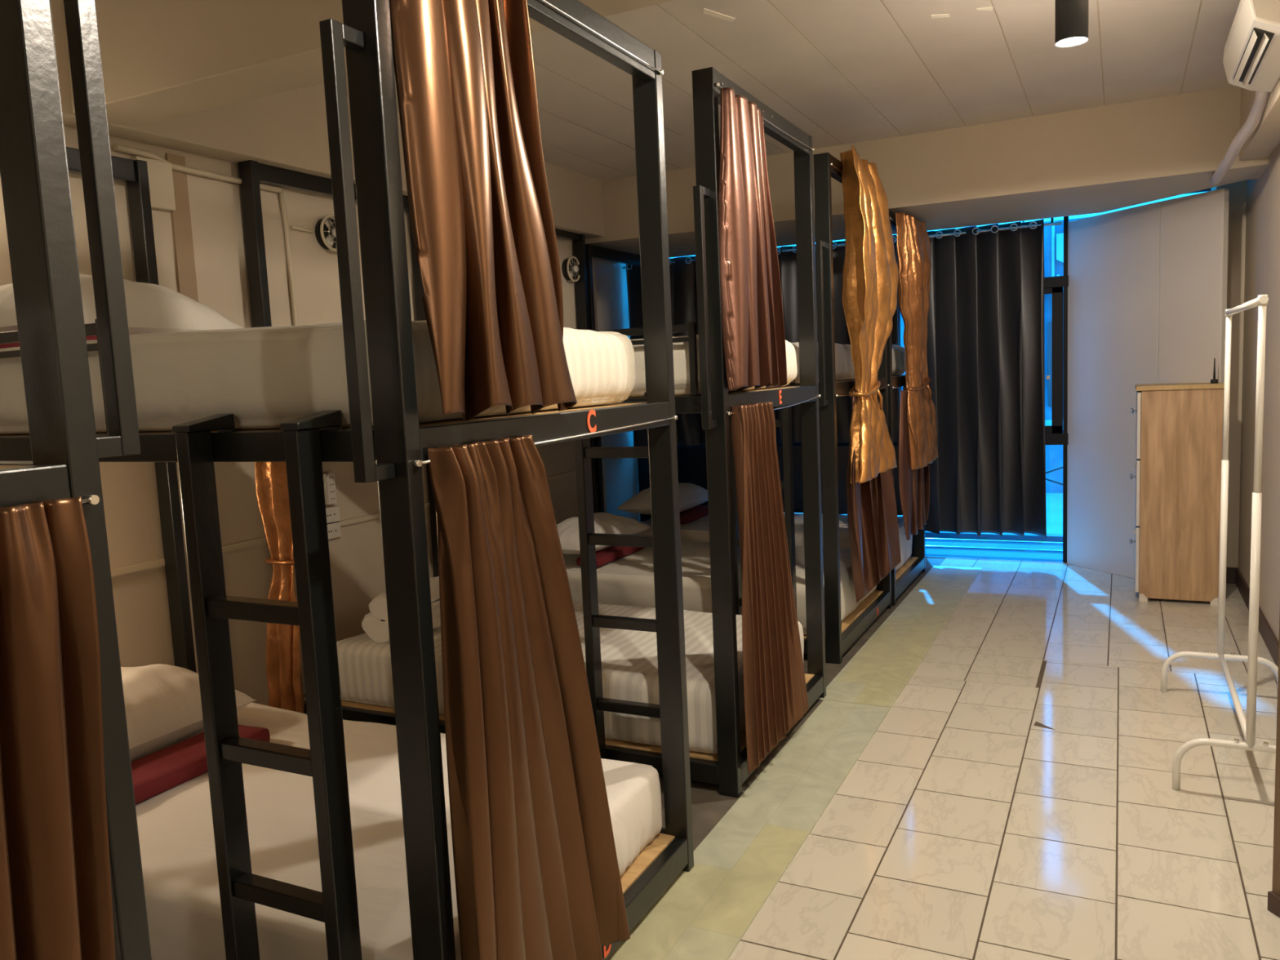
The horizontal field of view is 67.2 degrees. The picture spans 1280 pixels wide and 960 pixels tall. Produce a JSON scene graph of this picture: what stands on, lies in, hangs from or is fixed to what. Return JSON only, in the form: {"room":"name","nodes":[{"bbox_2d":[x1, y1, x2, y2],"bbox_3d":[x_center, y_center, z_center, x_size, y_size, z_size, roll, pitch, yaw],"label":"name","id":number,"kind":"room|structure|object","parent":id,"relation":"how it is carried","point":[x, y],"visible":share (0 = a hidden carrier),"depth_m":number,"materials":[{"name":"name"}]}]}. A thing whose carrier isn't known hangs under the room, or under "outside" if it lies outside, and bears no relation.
{"room":"dormitory","nodes":[
{"label":"dormitory","id":0,"kind":"room"},
{"bbox_2d":[0,125,586,706],"bbox_3d":[-2.347,-0.131,2.799,0.120,2.870,8.920,0,7,26],"label":"wall","id":1,"kind":"structure","parent":0,"point":[129,489],"depth_m":4.01,"materials":[{"name":"beige paint"}]},
{"bbox_2d":[130,155,175,211],"bbox_3d":[-1.835,-1.116,3.635,0.035,0.180,0.150,0,7,26],"label":"junction box","id":2,"kind":"object","parent":1,"relation":"attached to","point":[159,172],"visible":0.76,"depth_m":3.64,"materials":[{"name":"beige paint"}]},
{"bbox_2d":[164,152,198,302],"bbox_3d":[-1.751,-0.176,3.846,0.012,2.180,0.080,0,7,26],"label":"trim","id":3,"kind":"structure","parent":1,"relation":"attached to","point":[181,226],"depth_m":3.75,"materials":[{"name":"beige"}]},
{"bbox_2d":[113,142,281,192],"bbox_3d":[-1.732,-1.232,3.833,0.026,0.066,0.761,0,7,26],"label":"conduit","id":4,"kind":"object","parent":1,"relation":"attached to","point":[117,147],"visible":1,"depth_m":3.76,"materials":[{"name":"beige paint"}]},
{"bbox_2d":[277,186,297,325],"bbox_3d":[-1.527,-0.605,4.274,0.022,1.421,0.062,0,7,26],"label":"conduit","id":5,"kind":"object","parent":1,"relation":"attached to","point":[286,234],"visible":0.38,"depth_m":4.23,"materials":[{"name":"beige paint"}]},
{"bbox_2d":[289,225,313,232],"bbox_3d":[-1.510,-1.119,4.300,0.016,0.021,0.121,0,7,26],"label":"conduit","id":6,"kind":"object","parent":1,"relation":"attached to","point":[292,227],"visible":1,"depth_m":4.29,"materials":[{"name":"beige paint"}]},
{"bbox_2d":[315,213,337,251],"bbox_3d":[-1.418,-1.135,4.432,0.070,0.168,0.168,0,7,26],"label":"wall fan","id":7,"kind":"object","parent":1,"relation":"attached to","point":[325,228],"visible":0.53,"depth_m":4.40,"materials":[{"name":"beige paint"}]},
{"bbox_2d":[324,473,328,489],"bbox_3d":[-1.435,0.289,4.390,0.017,0.633,0.127,0,7,26],"label":"charging cable","id":8,"kind":"object","parent":1,"relation":"hanging from","point":[327,476],"visible":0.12,"depth_m":4.40,"materials":[{"name":"beige plastic"}]},
{"bbox_2d":[323,472,337,504],"bbox_3d":[-1.431,0.039,4.446,0.029,0.145,0.050,0,7,26],"label":"power strip","id":9,"kind":"object","parent":1,"relation":"attached to","point":[330,491],"visible":0.94,"depth_m":4.43,"materials":[{"name":"beige plastic"}]},
{"bbox_2d":[325,506,340,523],"bbox_3d":[-1.440,0.162,4.455,0.031,0.070,0.115,0,7,26],"label":"wall socket","id":10,"kind":"object","parent":1,"relation":"attached to","point":[333,512],"visible":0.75,"depth_m":4.46,"materials":[{"name":"beige plastic"}]},
{"bbox_2d":[327,521,341,539],"bbox_3d":[-1.437,0.237,4.463,0.031,0.070,0.115,0,7,26],"label":"wall socket","id":11,"kind":"object","parent":1,"relation":"attached to","point":[334,530],"visible":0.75,"depth_m":4.47,"materials":[{"name":"beige plastic"}]},
{"bbox_2d":[110,470,576,577],"bbox_3d":[-1.331,0.184,4.684,0.022,0.023,4.700,0,7,26],"label":"cable trunking","id":12,"kind":"object","parent":1,"relation":"attached to","point":[144,566],"visible":0.44,"depth_m":4.01,"materials":[{"name":"beige paint"}]},
{"bbox_2d":[561,256,579,281],"bbox_3d":[-0.451,-1.393,6.368,0.070,0.168,0.168,0,7,26],"label":"wall fan","id":13,"kind":"object","parent":1,"relation":"attached to","point":[569,268],"visible":1,"depth_m":6.34,"materials":[{"name":"beige paint"}]},
{"bbox_2d":[591,257,606,512],"bbox_3d":[-0.518,-0.631,6.884,0.500,2.820,0.080,0,7,26],"label":"wall","id":14,"kind":"structure","parent":0,"point":[593,259],"depth_m":6.75,"materials":[{"name":"beige paint"}]},
{"bbox_2d":[594,259,640,521],"bbox_3d":[-0.380,-0.715,7.609,0.120,2.820,1.450,0,7,26],"label":"wall","id":15,"kind":"structure","parent":0,"point":[621,474],"depth_m":7.85,"materials":[{"name":"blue paint"}]},
{"bbox_2d":[315,0,1239,180],"bbox_3d":[-0.015,-1.621,2.328,5.470,0.080,10.500,0,7,26],"label":"ceiling","id":16,"kind":"structure","parent":0,"point":[842,72],"depth_m":4.28,"materials":[{"name":"paint"}]},
{"bbox_2d":[50,0,604,238],"bbox_3d":[-2.285,-1.327,2.611,0.140,0.380,8.920,0,7,26],"label":"beam","id":17,"kind":"structure","parent":16,"relation":"attached to","point":[287,130],"depth_m":4.00,"materials":[{"name":"beige paint"}]},
{"bbox_2d":[60,0,674,127],"bbox_3d":[-0.157,-1.412,2.463,3.820,0.370,0.235,0,7,26],"label":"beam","id":18,"kind":"structure","parent":16,"relation":"attached to","point":[162,60],"depth_m":2.97,"materials":[{"name":"beige paint"}]},
{"bbox_2d":[702,8,734,22],"bbox_3d":[0.288,-1.728,3.582,0.183,0.003,0.033,-8,8,-42],"label":"scrap","id":19,"kind":"object","parent":16,"relation":"attached to","point":[707,11],"visible":1,"depth_m":3.58,"materials":[{"name":"white"}]},
{"bbox_2d":[586,85,1269,263],"bbox_3d":[1.666,-1.879,6.223,5.000,0.415,1.175,0,7,26],"label":"beam","id":20,"kind":"structure","parent":16,"relation":"attached to","point":[1100,159],"depth_m":5.44,"materials":[{"name":"beige paint"}]},
{"bbox_2d":[931,13,950,17],"bbox_3d":[1.153,-1.779,3.693,0.080,0.003,0.029,-2,6,2],"label":"scrap","id":21,"kind":"object","parent":16,"relation":"attached to","point":[942,15],"visible":1,"depth_m":3.69,"materials":[{"name":"white"}]},
{"bbox_2d":[976,6,993,10],"bbox_3d":[1.302,-1.781,3.646,0.063,0.003,0.032,-2,6,8],"label":"scrap","id":22,"kind":"object","parent":16,"relation":"attached to","point":[992,7],"visible":1,"depth_m":3.64,"materials":[{"name":"white"}]},
{"bbox_2d":[1054,0,1088,47],"bbox_3d":[1.468,-1.618,3.275,0.104,0.261,0.104,0,7,26],"label":"ceiling lamp","id":23,"kind":"object","parent":16,"relation":"attached to","point":[1071,16],"visible":1,"depth_m":3.24,"materials":[{"name":"grey metal"}]},
{"bbox_2d":[1239,78,1279,160],"bbox_3d":[1.129,-1.297,0.909,0.130,0.380,8.920,0,7,26],"label":"beam","id":24,"kind":"structure","parent":16,"relation":"attached to","point":[1264,140],"depth_m":4.44,"materials":[{"name":"beige paint"}]},
{"bbox_2d":[1222,0,1279,92],"bbox_3d":[2.243,-1.646,3.476,0.172,0.306,0.850,0,7,26],"label":"air conditioner","id":25,"kind":"object","parent":24,"relation":"attached to","point":[1251,52],"visible":1,"depth_m":3.42,"materials":[{"name":"beige plastic"}]},
{"bbox_2d":[1208,90,1269,185],"bbox_3d":[2.751,-1.572,4.428,0.072,0.226,1.289,0,7,23],"label":"drain pipe","id":26,"kind":"object","parent":25,"relation":"attached to","point":[1261,98],"visible":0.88,"depth_m":4.28,"materials":[{"name":"grey plastic"}]},
{"bbox_2d":[1233,27,1274,84],"bbox_3d":[2.218,-1.528,3.492,0.059,0.032,0.670,0,7,26],"label":"vent","id":27,"kind":"object","parent":25,"relation":"attached to","point":[1256,48],"depth_m":3.44,"materials":[{"name":"white plastic"}]},
{"bbox_2d":[637,187,1211,563],"bbox_3d":[1.901,-0.665,7.188,4.340,2.505,0.105,0,7,26],"label":"window","id":28,"kind":"structure","parent":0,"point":[1056,433],"depth_m":6.66,"materials":[{"name":"black metal"}]},
{"bbox_2d":[638,447,708,520],"bbox_3d":[0.355,0.149,8.034,0.790,0.845,0.018,0,7,26],"label":"board","id":29,"kind":"object","parent":28,"relation":"attached to","point":[691,461],"visible":0.07,"depth_m":7.97,"materials":[{"name":"black"}]},
{"bbox_2d":[776,446,822,512],"bbox_3d":[1.098,0.156,7.664,0.790,0.845,0.018,0,7,26],"label":"board","id":30,"kind":"object","parent":28,"relation":"attached to","point":[797,451],"visible":0.07,"depth_m":7.57,"materials":[{"name":"black"}]},
{"bbox_2d":[837,445,914,556],"bbox_3d":[1.801,0.162,7.314,0.700,0.845,0.018,0,7,26],"label":"board","id":31,"kind":"object","parent":28,"relation":"attached to","point":[842,451],"visible":0.02,"depth_m":7.39,"materials":[{"name":"black"}]},
{"bbox_2d":[658,557,1279,959],"bbox_3d":[-0.017,1.207,2.620,5.150,0.060,10.360,0,7,26],"label":"floor","id":32,"kind":"structure","parent":0,"point":[965,828],"depth_m":3.18,"materials":[{"name":"tile"}]},
{"bbox_2d":[0,0,151,959],"bbox_3d":[-1.855,0.241,1.200,2.156,2.330,1.230,0,7,26],"label":"bunk bed","id":33,"kind":"object","parent":32,"relation":"on","point":[66,448],"visible":0.77,"depth_m":1.17,"materials":[{"name":"black paint"}]},
{"bbox_2d":[0,496,115,959],"bbox_3d":[-0.777,0.693,0.911,0.073,1.278,0.659,0,7,26],"label":"curtain","id":34,"kind":"object","parent":33,"relation":"hanging from","point":[55,893],"visible":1,"depth_m":1.09,"materials":[{"name":"brown fabric"}]},
{"bbox_2d":[0,0,693,959],"bbox_3d":[-1.121,0.059,2.658,2.166,2.312,1.226,0,7,26],"label":"bunk bed","id":35,"kind":"object","parent":32,"relation":"on","point":[398,444],"visible":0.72,"depth_m":1.79,"materials":[{"name":"black paint"}]},
{"bbox_2d":[172,409,362,959],"bbox_3d":[-0.699,0.575,1.905,0.330,1.412,0.110,0,7,26],"label":"ladder","id":36,"kind":"object","parent":35,"relation":"attached to","point":[336,906],"visible":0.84,"depth_m":1.85,"materials":[{"name":"black metal"}]},
{"bbox_2d":[254,462,303,713],"bbox_3d":[-1.304,0.399,3.517,0.300,1.190,0.072,0,7,23],"label":"curtain","id":37,"kind":"object","parent":35,"relation":"hanging from","point":[283,657],"visible":0.58,"depth_m":3.50,"materials":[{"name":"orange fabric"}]},
{"bbox_2d":[0,320,636,434],"bbox_3d":[-1.103,-0.272,2.651,1.981,0.217,1.081,0,7,26],"label":"mattress","id":38,"kind":"object","parent":35,"relation":"on","point":[267,377],"visible":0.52,"depth_m":1.96,"materials":[{"name":"white fabric"}]},
{"bbox_2d":[0,335,97,348],"bbox_3d":[-1.590,-0.373,2.654,0.220,0.050,0.570,0,7,26],"label":"folded towel","id":39,"kind":"object","parent":38,"relation":"on","point":[89,337],"visible":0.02,"depth_m":2.43,"materials":[{"name":"red fabric"}]},
{"bbox_2d":[0,273,243,334],"bbox_3d":[-1.701,-0.501,2.990,0.520,0.271,0.760,0,7,24],"label":"pillow","id":40,"kind":"object","parent":38,"relation":"on","point":[151,308],"visible":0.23,"depth_m":2.94,"materials":[{"name":"white fabric"}]},
{"bbox_2d":[135,702,662,959],"bbox_3d":[-1.032,0.982,2.773,1.965,0.230,1.076,0,7,26],"label":"mattress","id":41,"kind":"object","parent":35,"relation":"on","point":[175,831],"visible":0.33,"depth_m":2.43,"materials":[{"name":"white fabric"}]},
{"bbox_2d":[120,663,256,762],"bbox_3d":[-1.671,0.745,3.026,0.495,0.268,0.750,0,7,26],"label":"pillow","id":42,"kind":"object","parent":41,"relation":"on","point":[163,704],"visible":0.36,"depth_m":3.00,"materials":[{"name":"white fabric"}]},
{"bbox_2d":[130,724,270,804],"bbox_3d":[-1.421,0.858,2.814,0.200,0.059,0.700,0,7,26],"label":"blanket","id":43,"kind":"object","parent":41,"relation":"on","point":[153,774],"visible":0.4,"depth_m":2.82,"materials":[{"name":"red fabric"}]},
{"bbox_2d":[389,0,577,420],"bbox_3d":[-0.272,-0.564,1.878,0.096,0.883,0.499,0,7,26],"label":"curtain","id":44,"kind":"object","parent":35,"relation":"hanging from","point":[485,239],"visible":1,"depth_m":1.77,"materials":[{"name":"brown fabric"}]},
{"bbox_2d":[427,435,630,959],"bbox_3d":[-0.215,0.520,1.999,0.120,1.221,0.591,0,7,26],"label":"curtain","id":45,"kind":"object","parent":35,"relation":"hanging from","point":[537,877],"visible":1,"depth_m":1.89,"materials":[{"name":"brown fabric"}]},
{"bbox_2d":[238,66,826,797],"bbox_3d":[-0.429,-0.175,4.091,2.124,2.408,1.186,0,7,26],"label":"bunk bed","id":46,"kind":"object","parent":32,"relation":"on","point":[727,768],"visible":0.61,"depth_m":3.39,"materials":[{"name":"black paint"}]},
{"bbox_2d":[336,602,804,754],"bbox_3d":[-0.309,0.776,4.193,1.841,0.269,1.029,0,7,26],"label":"mattress","id":47,"kind":"object","parent":46,"relation":"on","point":[628,658],"visible":0.25,"depth_m":3.79,"materials":[{"name":"white fabric"}]},
{"bbox_2d":[361,576,440,643],"bbox_3d":[-0.970,0.561,4.340,0.292,0.242,0.620,0,7,26],"label":"duvet","id":48,"kind":"object","parent":47,"relation":"on","point":[375,624],"visible":0.22,"depth_m":4.08,"materials":[{"name":"white fabric"}]},
{"bbox_2d":[573,391,663,787],"bbox_3d":[-0.039,0.385,3.382,0.330,1.412,0.110,0,7,26],"label":"ladder","id":49,"kind":"object","parent":46,"relation":"attached to","point":[588,539],"visible":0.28,"depth_m":3.38,"materials":[{"name":"black metal"}]},
{"bbox_2d":[628,334,797,396],"bbox_3d":[-0.407,-0.456,4.087,1.945,0.212,1.047,0,7,26],"label":"mattress","id":50,"kind":"object","parent":46,"relation":"on","point":[680,349],"visible":0.11,"depth_m":3.30,"materials":[{"name":"white fabric"}]},
{"bbox_2d":[718,87,786,391],"bbox_3d":[0.405,-0.795,3.328,0.077,0.963,0.552,0,7,26],"label":"curtain","id":51,"kind":"object","parent":46,"relation":"hanging from","point":[753,337],"visible":1,"depth_m":3.18,"materials":[{"name":"brown fabric"}]},
{"bbox_2d":[730,401,808,774],"bbox_3d":[0.487,0.354,3.517,0.080,1.273,0.622,0,7,26],"label":"curtain","id":52,"kind":"object","parent":46,"relation":"hanging from","point":[775,694],"visible":1,"depth_m":3.39,"materials":[{"name":"brown fabric"}]},
{"bbox_2d":[555,152,891,663],"bbox_3d":[0.264,-0.380,5.546,2.062,2.440,1.273,0,7,26],"label":"bunk bed","id":53,"kind":"object","parent":32,"relation":"on","point":[840,635],"visible":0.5,"depth_m":4.66,"materials":[{"name":"black paint"}]},
{"bbox_2d":[563,541,876,635],"bbox_3d":[0.361,0.587,5.655,1.836,0.270,1.111,0,7,26],"label":"mattress","id":54,"kind":"object","parent":53,"relation":"on","point":[627,580],"visible":0.3,"depth_m":5.29,"materials":[{"name":"white fabric"}]},
{"bbox_2d":[556,512,651,554],"bbox_3d":[-0.312,0.315,5.881,0.460,0.212,0.860,0,7,26],"label":"pillow","id":55,"kind":"object","parent":54,"relation":"on","point":[604,522],"visible":0.56,"depth_m":5.74,"materials":[{"name":"white fabric"}]},
{"bbox_2d":[576,546,646,566],"bbox_3d":[-0.141,0.431,5.822,0.160,0.054,0.720,0,7,26],"label":"folded towel","id":56,"kind":"object","parent":54,"relation":"on","point":[605,556],"visible":0.48,"depth_m":5.67,"materials":[{"name":"red fabric"}]},
{"bbox_2d":[728,378,796,615],"bbox_3d":[0.617,0.201,4.808,0.330,1.412,0.110,0,7,26],"label":"ladder","id":57,"kind":"object","parent":53,"relation":"attached to","point":[785,422],"visible":0.28,"depth_m":4.71,"materials":[{"name":"black paint"}]},
{"bbox_2d":[791,342,855,383],"bbox_3d":[0.283,-0.643,5.547,1.886,0.206,1.134,0,7,26],"label":"mattress","id":58,"kind":"object","parent":53,"relation":"on","point":[844,366],"visible":0.07,"depth_m":5.00,"materials":[{"name":"white fabric"}]},
{"bbox_2d":[840,146,898,483],"bbox_3d":[1.138,-0.798,4.854,0.206,1.600,0.730,0,7,26],"label":"curtain","id":59,"kind":"object","parent":53,"relation":"hanging from","point":[870,268],"visible":0.99,"depth_m":4.75,"materials":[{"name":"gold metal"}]},
{"bbox_2d":[846,389,901,603],"bbox_3d":[1.271,0.057,5.220,0.085,1.110,1.038,0,7,26],"label":"curtain","id":60,"kind":"object","parent":53,"relation":"hanging from","point":[872,511],"visible":0.69,"depth_m":5.15,"materials":[{"name":"brown fabric"}]},
{"bbox_2d":[605,699,891,959],"bbox_3d":[-0.284,1.286,1.714,0.293,0.004,5.495,0,7,26],"label":"strip","id":61,"kind":"object","parent":32,"relation":"on","point":[706,911],"visible":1,"depth_m":2.96,"materials":[{"name":"green concrete"}]},
{"bbox_2d":[585,209,925,605],"bbox_3d":[0.800,-0.472,6.609,2.072,2.345,1.035,0,7,26],"label":"bunk bed","id":62,"kind":"object","parent":32,"relation":"on","point":[901,578],"visible":0.2,"depth_m":6.50,"materials":[{"name":"black paint"}]},
{"bbox_2d":[639,511,912,570],"bbox_3d":[0.879,0.429,6.681,1.852,0.316,0.966,0,7,26],"label":"mattress","id":63,"kind":"object","parent":62,"relation":"on","point":[697,531],"visible":0.05,"depth_m":6.41,"materials":[{"name":"white fabric"}]},
{"bbox_2d":[615,482,707,514],"bbox_3d":[0.205,0.124,6.959,0.460,0.212,0.800,0,7,26],"label":"pillow","id":64,"kind":"object","parent":63,"relation":"on","point":[691,495],"visible":0.45,"depth_m":6.75,"materials":[{"name":"white fabric"}]},
{"bbox_2d":[679,505,708,524],"bbox_3d":[0.358,0.246,6.888,0.180,0.055,0.600,0,7,26],"label":"folded towel","id":65,"kind":"object","parent":63,"relation":"on","point":[694,513],"visible":0.61,"depth_m":6.81,"materials":[{"name":"red fabric"}]},
{"bbox_2d":[891,344,906,375],"bbox_3d":[0.799,-0.777,6.569,1.894,0.208,0.979,0,7,26],"label":"mattress","id":66,"kind":"object","parent":62,"relation":"on","point":[899,360],"visible":0.03,"depth_m":6.25,"materials":[{"name":"white fabric"}]},
{"bbox_2d":[898,390,929,540],"bbox_3d":[1.778,-0.132,6.200,0.077,0.910,0.806,0,7,26],"label":"curtain","id":67,"kind":"object","parent":62,"relation":"hanging from","point":[913,485],"visible":0.65,"depth_m":5.90,"materials":[{"name":"brown fabric"}]},
{"bbox_2d":[895,212,938,470],"bbox_3d":[1.776,-0.853,6.119,0.156,1.551,0.915,1,7,28],"label":"curtain","id":68,"kind":"object","parent":62,"relation":"hanging from","point":[913,242],"visible":1,"depth_m":5.89,"materials":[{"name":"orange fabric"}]},
{"bbox_2d":[817,565,982,707],"bbox_3d":[1.588,0.791,5.500,0.328,0.004,3.000,0,7,26],"label":"strip","id":69,"kind":"object","parent":32,"relation":"on","point":[877,675],"visible":0.86,"depth_m":5.03,"materials":[{"name":"green concrete"}]},
{"bbox_2d":[1033,721,1054,729],"bbox_3d":[1.591,0.975,3.810,0.040,0.001,0.110,-5,7,-20],"label":"chip","id":70,"kind":"object","parent":32,"relation":"on","point":[1037,724],"depth_m":3.82,"materials":[{"name":"brown tile"}]},
{"bbox_2d":[1129,382,1224,605],"bbox_3d":[3.159,0.065,5.700,0.462,1.262,0.422,0,7,26],"label":"cabinet","id":71,"kind":"object","parent":32,"relation":"on","point":[1179,443],"visible":0.93,"depth_m":5.52,"materials":[{"name":"brown wood"}]},
{"bbox_2d":[1210,358,1217,383],"bbox_3d":[3.247,-0.618,5.444,0.036,0.142,0.036,0,7,26],"label":"antenna","id":72,"kind":"object","parent":71,"relation":"on","point":[1214,380],"visible":1,"depth_m":5.44,"materials":[{"name":"black"}]},
{"bbox_2d":[1160,294,1278,790],"bbox_3d":[2.169,0.174,3.491,0.444,1.610,1.090,0,7,26],"label":"rack","id":73,"kind":"object","parent":32,"relation":"on","point":[1248,726],"visible":0.96,"depth_m":3.13,"materials":[{"name":"white metal"}]},
{"bbox_2d":[1066,188,1229,578],"bbox_3d":[3.165,-0.531,6.112,0.040,2.357,1.195,-5,6,-18],"label":"wall partition","id":74,"kind":"structure","parent":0,"point":[1145,290],"depth_m":6.18,"materials":[{"name":"grey paint"}]},
{"bbox_2d":[1217,189,1222,365],"bbox_3d":[3.435,-0.498,5.748,0.015,2.345,0.440,0,7,26],"label":"wall","id":75,"kind":"structure","parent":0,"point":[1221,189],"depth_m":5.48,"materials":[{"name":"grey paint"}]},
{"bbox_2d":[1226,567,1235,583],"bbox_3d":[3.644,0.594,6.015,0.155,0.100,0.014,0,7,26],"label":"baseboard","id":76,"kind":"structure","parent":75,"relation":"attached to","point":[1230,571],"depth_m":5.99,"materials":[{"name":"brown wood"}]},
{"bbox_2d":[1210,180,1246,567],"bbox_3d":[3.713,-0.637,6.109,0.175,2.520,0.500,0,7,26],"label":"wall pier","id":77,"kind":"object","parent":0,"point":[1237,190],"visible":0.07,"depth_m":5.85,"materials":[{"name":"beige paint"}]},
{"bbox_2d":[1238,143,1279,641],"bbox_3d":[1.624,-0.185,1.641,0.120,2.870,10.400,0,7,26],"label":"wall","id":78,"kind":"structure","parent":0,"point":[1262,246],"depth_m":4.94,"materials":[{"name":"beige paint"}]},
{"bbox_2d":[1235,567,1279,666],"bbox_3d":[2.822,0.826,4.213,0.014,0.100,4.000,0,7,26],"label":"baseboard","id":79,"kind":"structure","parent":78,"relation":"attached to","point":[1268,637],"depth_m":4.84,"materials":[{"name":"brown wood"}]},
{"bbox_2d":[1266,613,1279,917],"bbox_3d":[1.684,0.132,2.030,0.047,2.050,0.750,-4,6,-12],"label":"door","id":80,"kind":"structure","parent":78,"relation":"in","point":[1273,896],"depth_m":2.47,"materials":[{"name":"brown wood"}]},
{"bbox_3d":[1.984,-2.030,6.858,5.000,0.280,0.420,1,7,26],"label":"ceiling","id":81,"kind":"structure","parent":0,"visible":0},
{"bbox_2d":[622,217,1062,269],"bbox_3d":[1.332,-1.803,7.146,3.300,0.178,0.021,0,7,26],"label":"curtain rod","id":82,"kind":"object","parent":81,"relation":"attached to","point":[1052,223],"visible":0.36,"depth_m":6.65,"materials":[{"name":"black metal"}]},
{"bbox_2d":[626,256,777,446],"bbox_3d":[0.485,-1.022,7.688,1.250,1.509,0.111,0,7,26],"label":"window curtain","id":83,"kind":"object","parent":82,"relation":"hanging from","point":[690,432],"visible":0.13,"depth_m":7.78,"materials":[{"name":"grey fabric"}]},
{"bbox_2d":[777,234,902,444],"bbox_3d":[1.447,-1.014,7.210,1.016,1.509,0.114,0,7,26],"label":"window curtain","id":84,"kind":"object","parent":82,"relation":"hanging from","point":[788,260],"visible":0.22,"depth_m":7.27,"materials":[{"name":"grey fabric"}]},
{"bbox_2d":[924,218,1046,537],"bbox_3d":[2.380,-0.681,6.786,0.899,2.164,0.131,0,7,26],"label":"window curtain","id":85,"kind":"object","parent":82,"relation":"hanging from","point":[986,348],"visible":0.87,"depth_m":6.76,"materials":[{"name":"grey fabric"}]},
{"label":"outside","id":86,"kind":"structure","parent":0,"visible":0},
{"bbox_2d":[900,217,1087,493],"bbox_3d":[3.256,-1.866,16.587,15.000,3.950,3.200,0,7,26],"label":"building","id":87,"kind":"structure","parent":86,"point":[1053,234],"depth_m":13.69,"materials":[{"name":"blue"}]},
{"bbox_2d":[1048,321,1052,406],"bbox_3d":[5.862,-1.648,13.715,0.090,1.200,0.080,0,7,26],"label":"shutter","id":88,"kind":"object","parent":87,"relation":"hanging from","point":[1050,323],"depth_m":13.68,"materials":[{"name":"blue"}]},
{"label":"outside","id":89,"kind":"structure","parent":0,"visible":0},
{"bbox_2d":[1045,466,1062,473],"bbox_3d":[4.264,-0.142,10.232,5.414,1.223,0.021,-3,6,-7],"label":"overhead cable","id":90,"kind":"object","parent":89,"point":[1061,467],"visible":0.02,"depth_m":10.25,"materials":[{"name":"black plastic"}]},
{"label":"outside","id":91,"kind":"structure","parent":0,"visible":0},
{"bbox_2d":[1045,477,1062,485],"bbox_3d":[4.131,-0.083,9.743,0.021,1.024,4.768,-5,7,-24],"label":"overhead cable","id":92,"kind":"object","parent":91,"point":[1046,478],"visible":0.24,"depth_m":9.67,"materials":[{"name":"black plastic"}]},
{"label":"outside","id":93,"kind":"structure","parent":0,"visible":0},
{"bbox_2d":[1045,493,1062,533],"bbox_3d":[3.516,0.616,11.548,20.000,0.120,6.500,0,7,26],"label":"roof","id":94,"kind":"structure","parent":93,"point":[1054,501],"depth_m":12.12,"materials":[{"name":"blue"}]},
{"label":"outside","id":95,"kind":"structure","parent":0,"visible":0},
{"bbox_2d":[924,541,1062,560],"bbox_3d":[2.666,0.658,7.601,10.000,0.220,0.880,0,7,26],"label":"ledge","id":96,"kind":"object","parent":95,"point":[950,553],"visible":0.11,"depth_m":7.49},
{"bbox_2d":[924,530,1062,542],"bbox_3d":[2.886,0.575,8.042,10.000,0.270,0.120,0,7,26],"label":"kerb","id":97,"kind":"object","parent":96,"relation":"attached to","point":[943,535],"depth_m":7.94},
{"bbox_2d":[924,537,1062,546],"bbox_3d":[2.698,0.488,7.663,10.000,0.046,0.028,0,7,26],"label":"rail","id":98,"kind":"object","parent":96,"relation":"on","point":[938,540],"visible":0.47,"depth_m":7.60,"materials":[{"name":"silver metal"}]},
{"bbox_2d":[925,545,1062,553],"bbox_3d":[2.552,0.526,7.370,10.000,0.046,0.028,0,7,26],"label":"rail","id":99,"kind":"object","parent":96,"relation":"on","point":[931,547],"visible":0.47,"depth_m":7.29,"materials":[{"name":"silver metal"}]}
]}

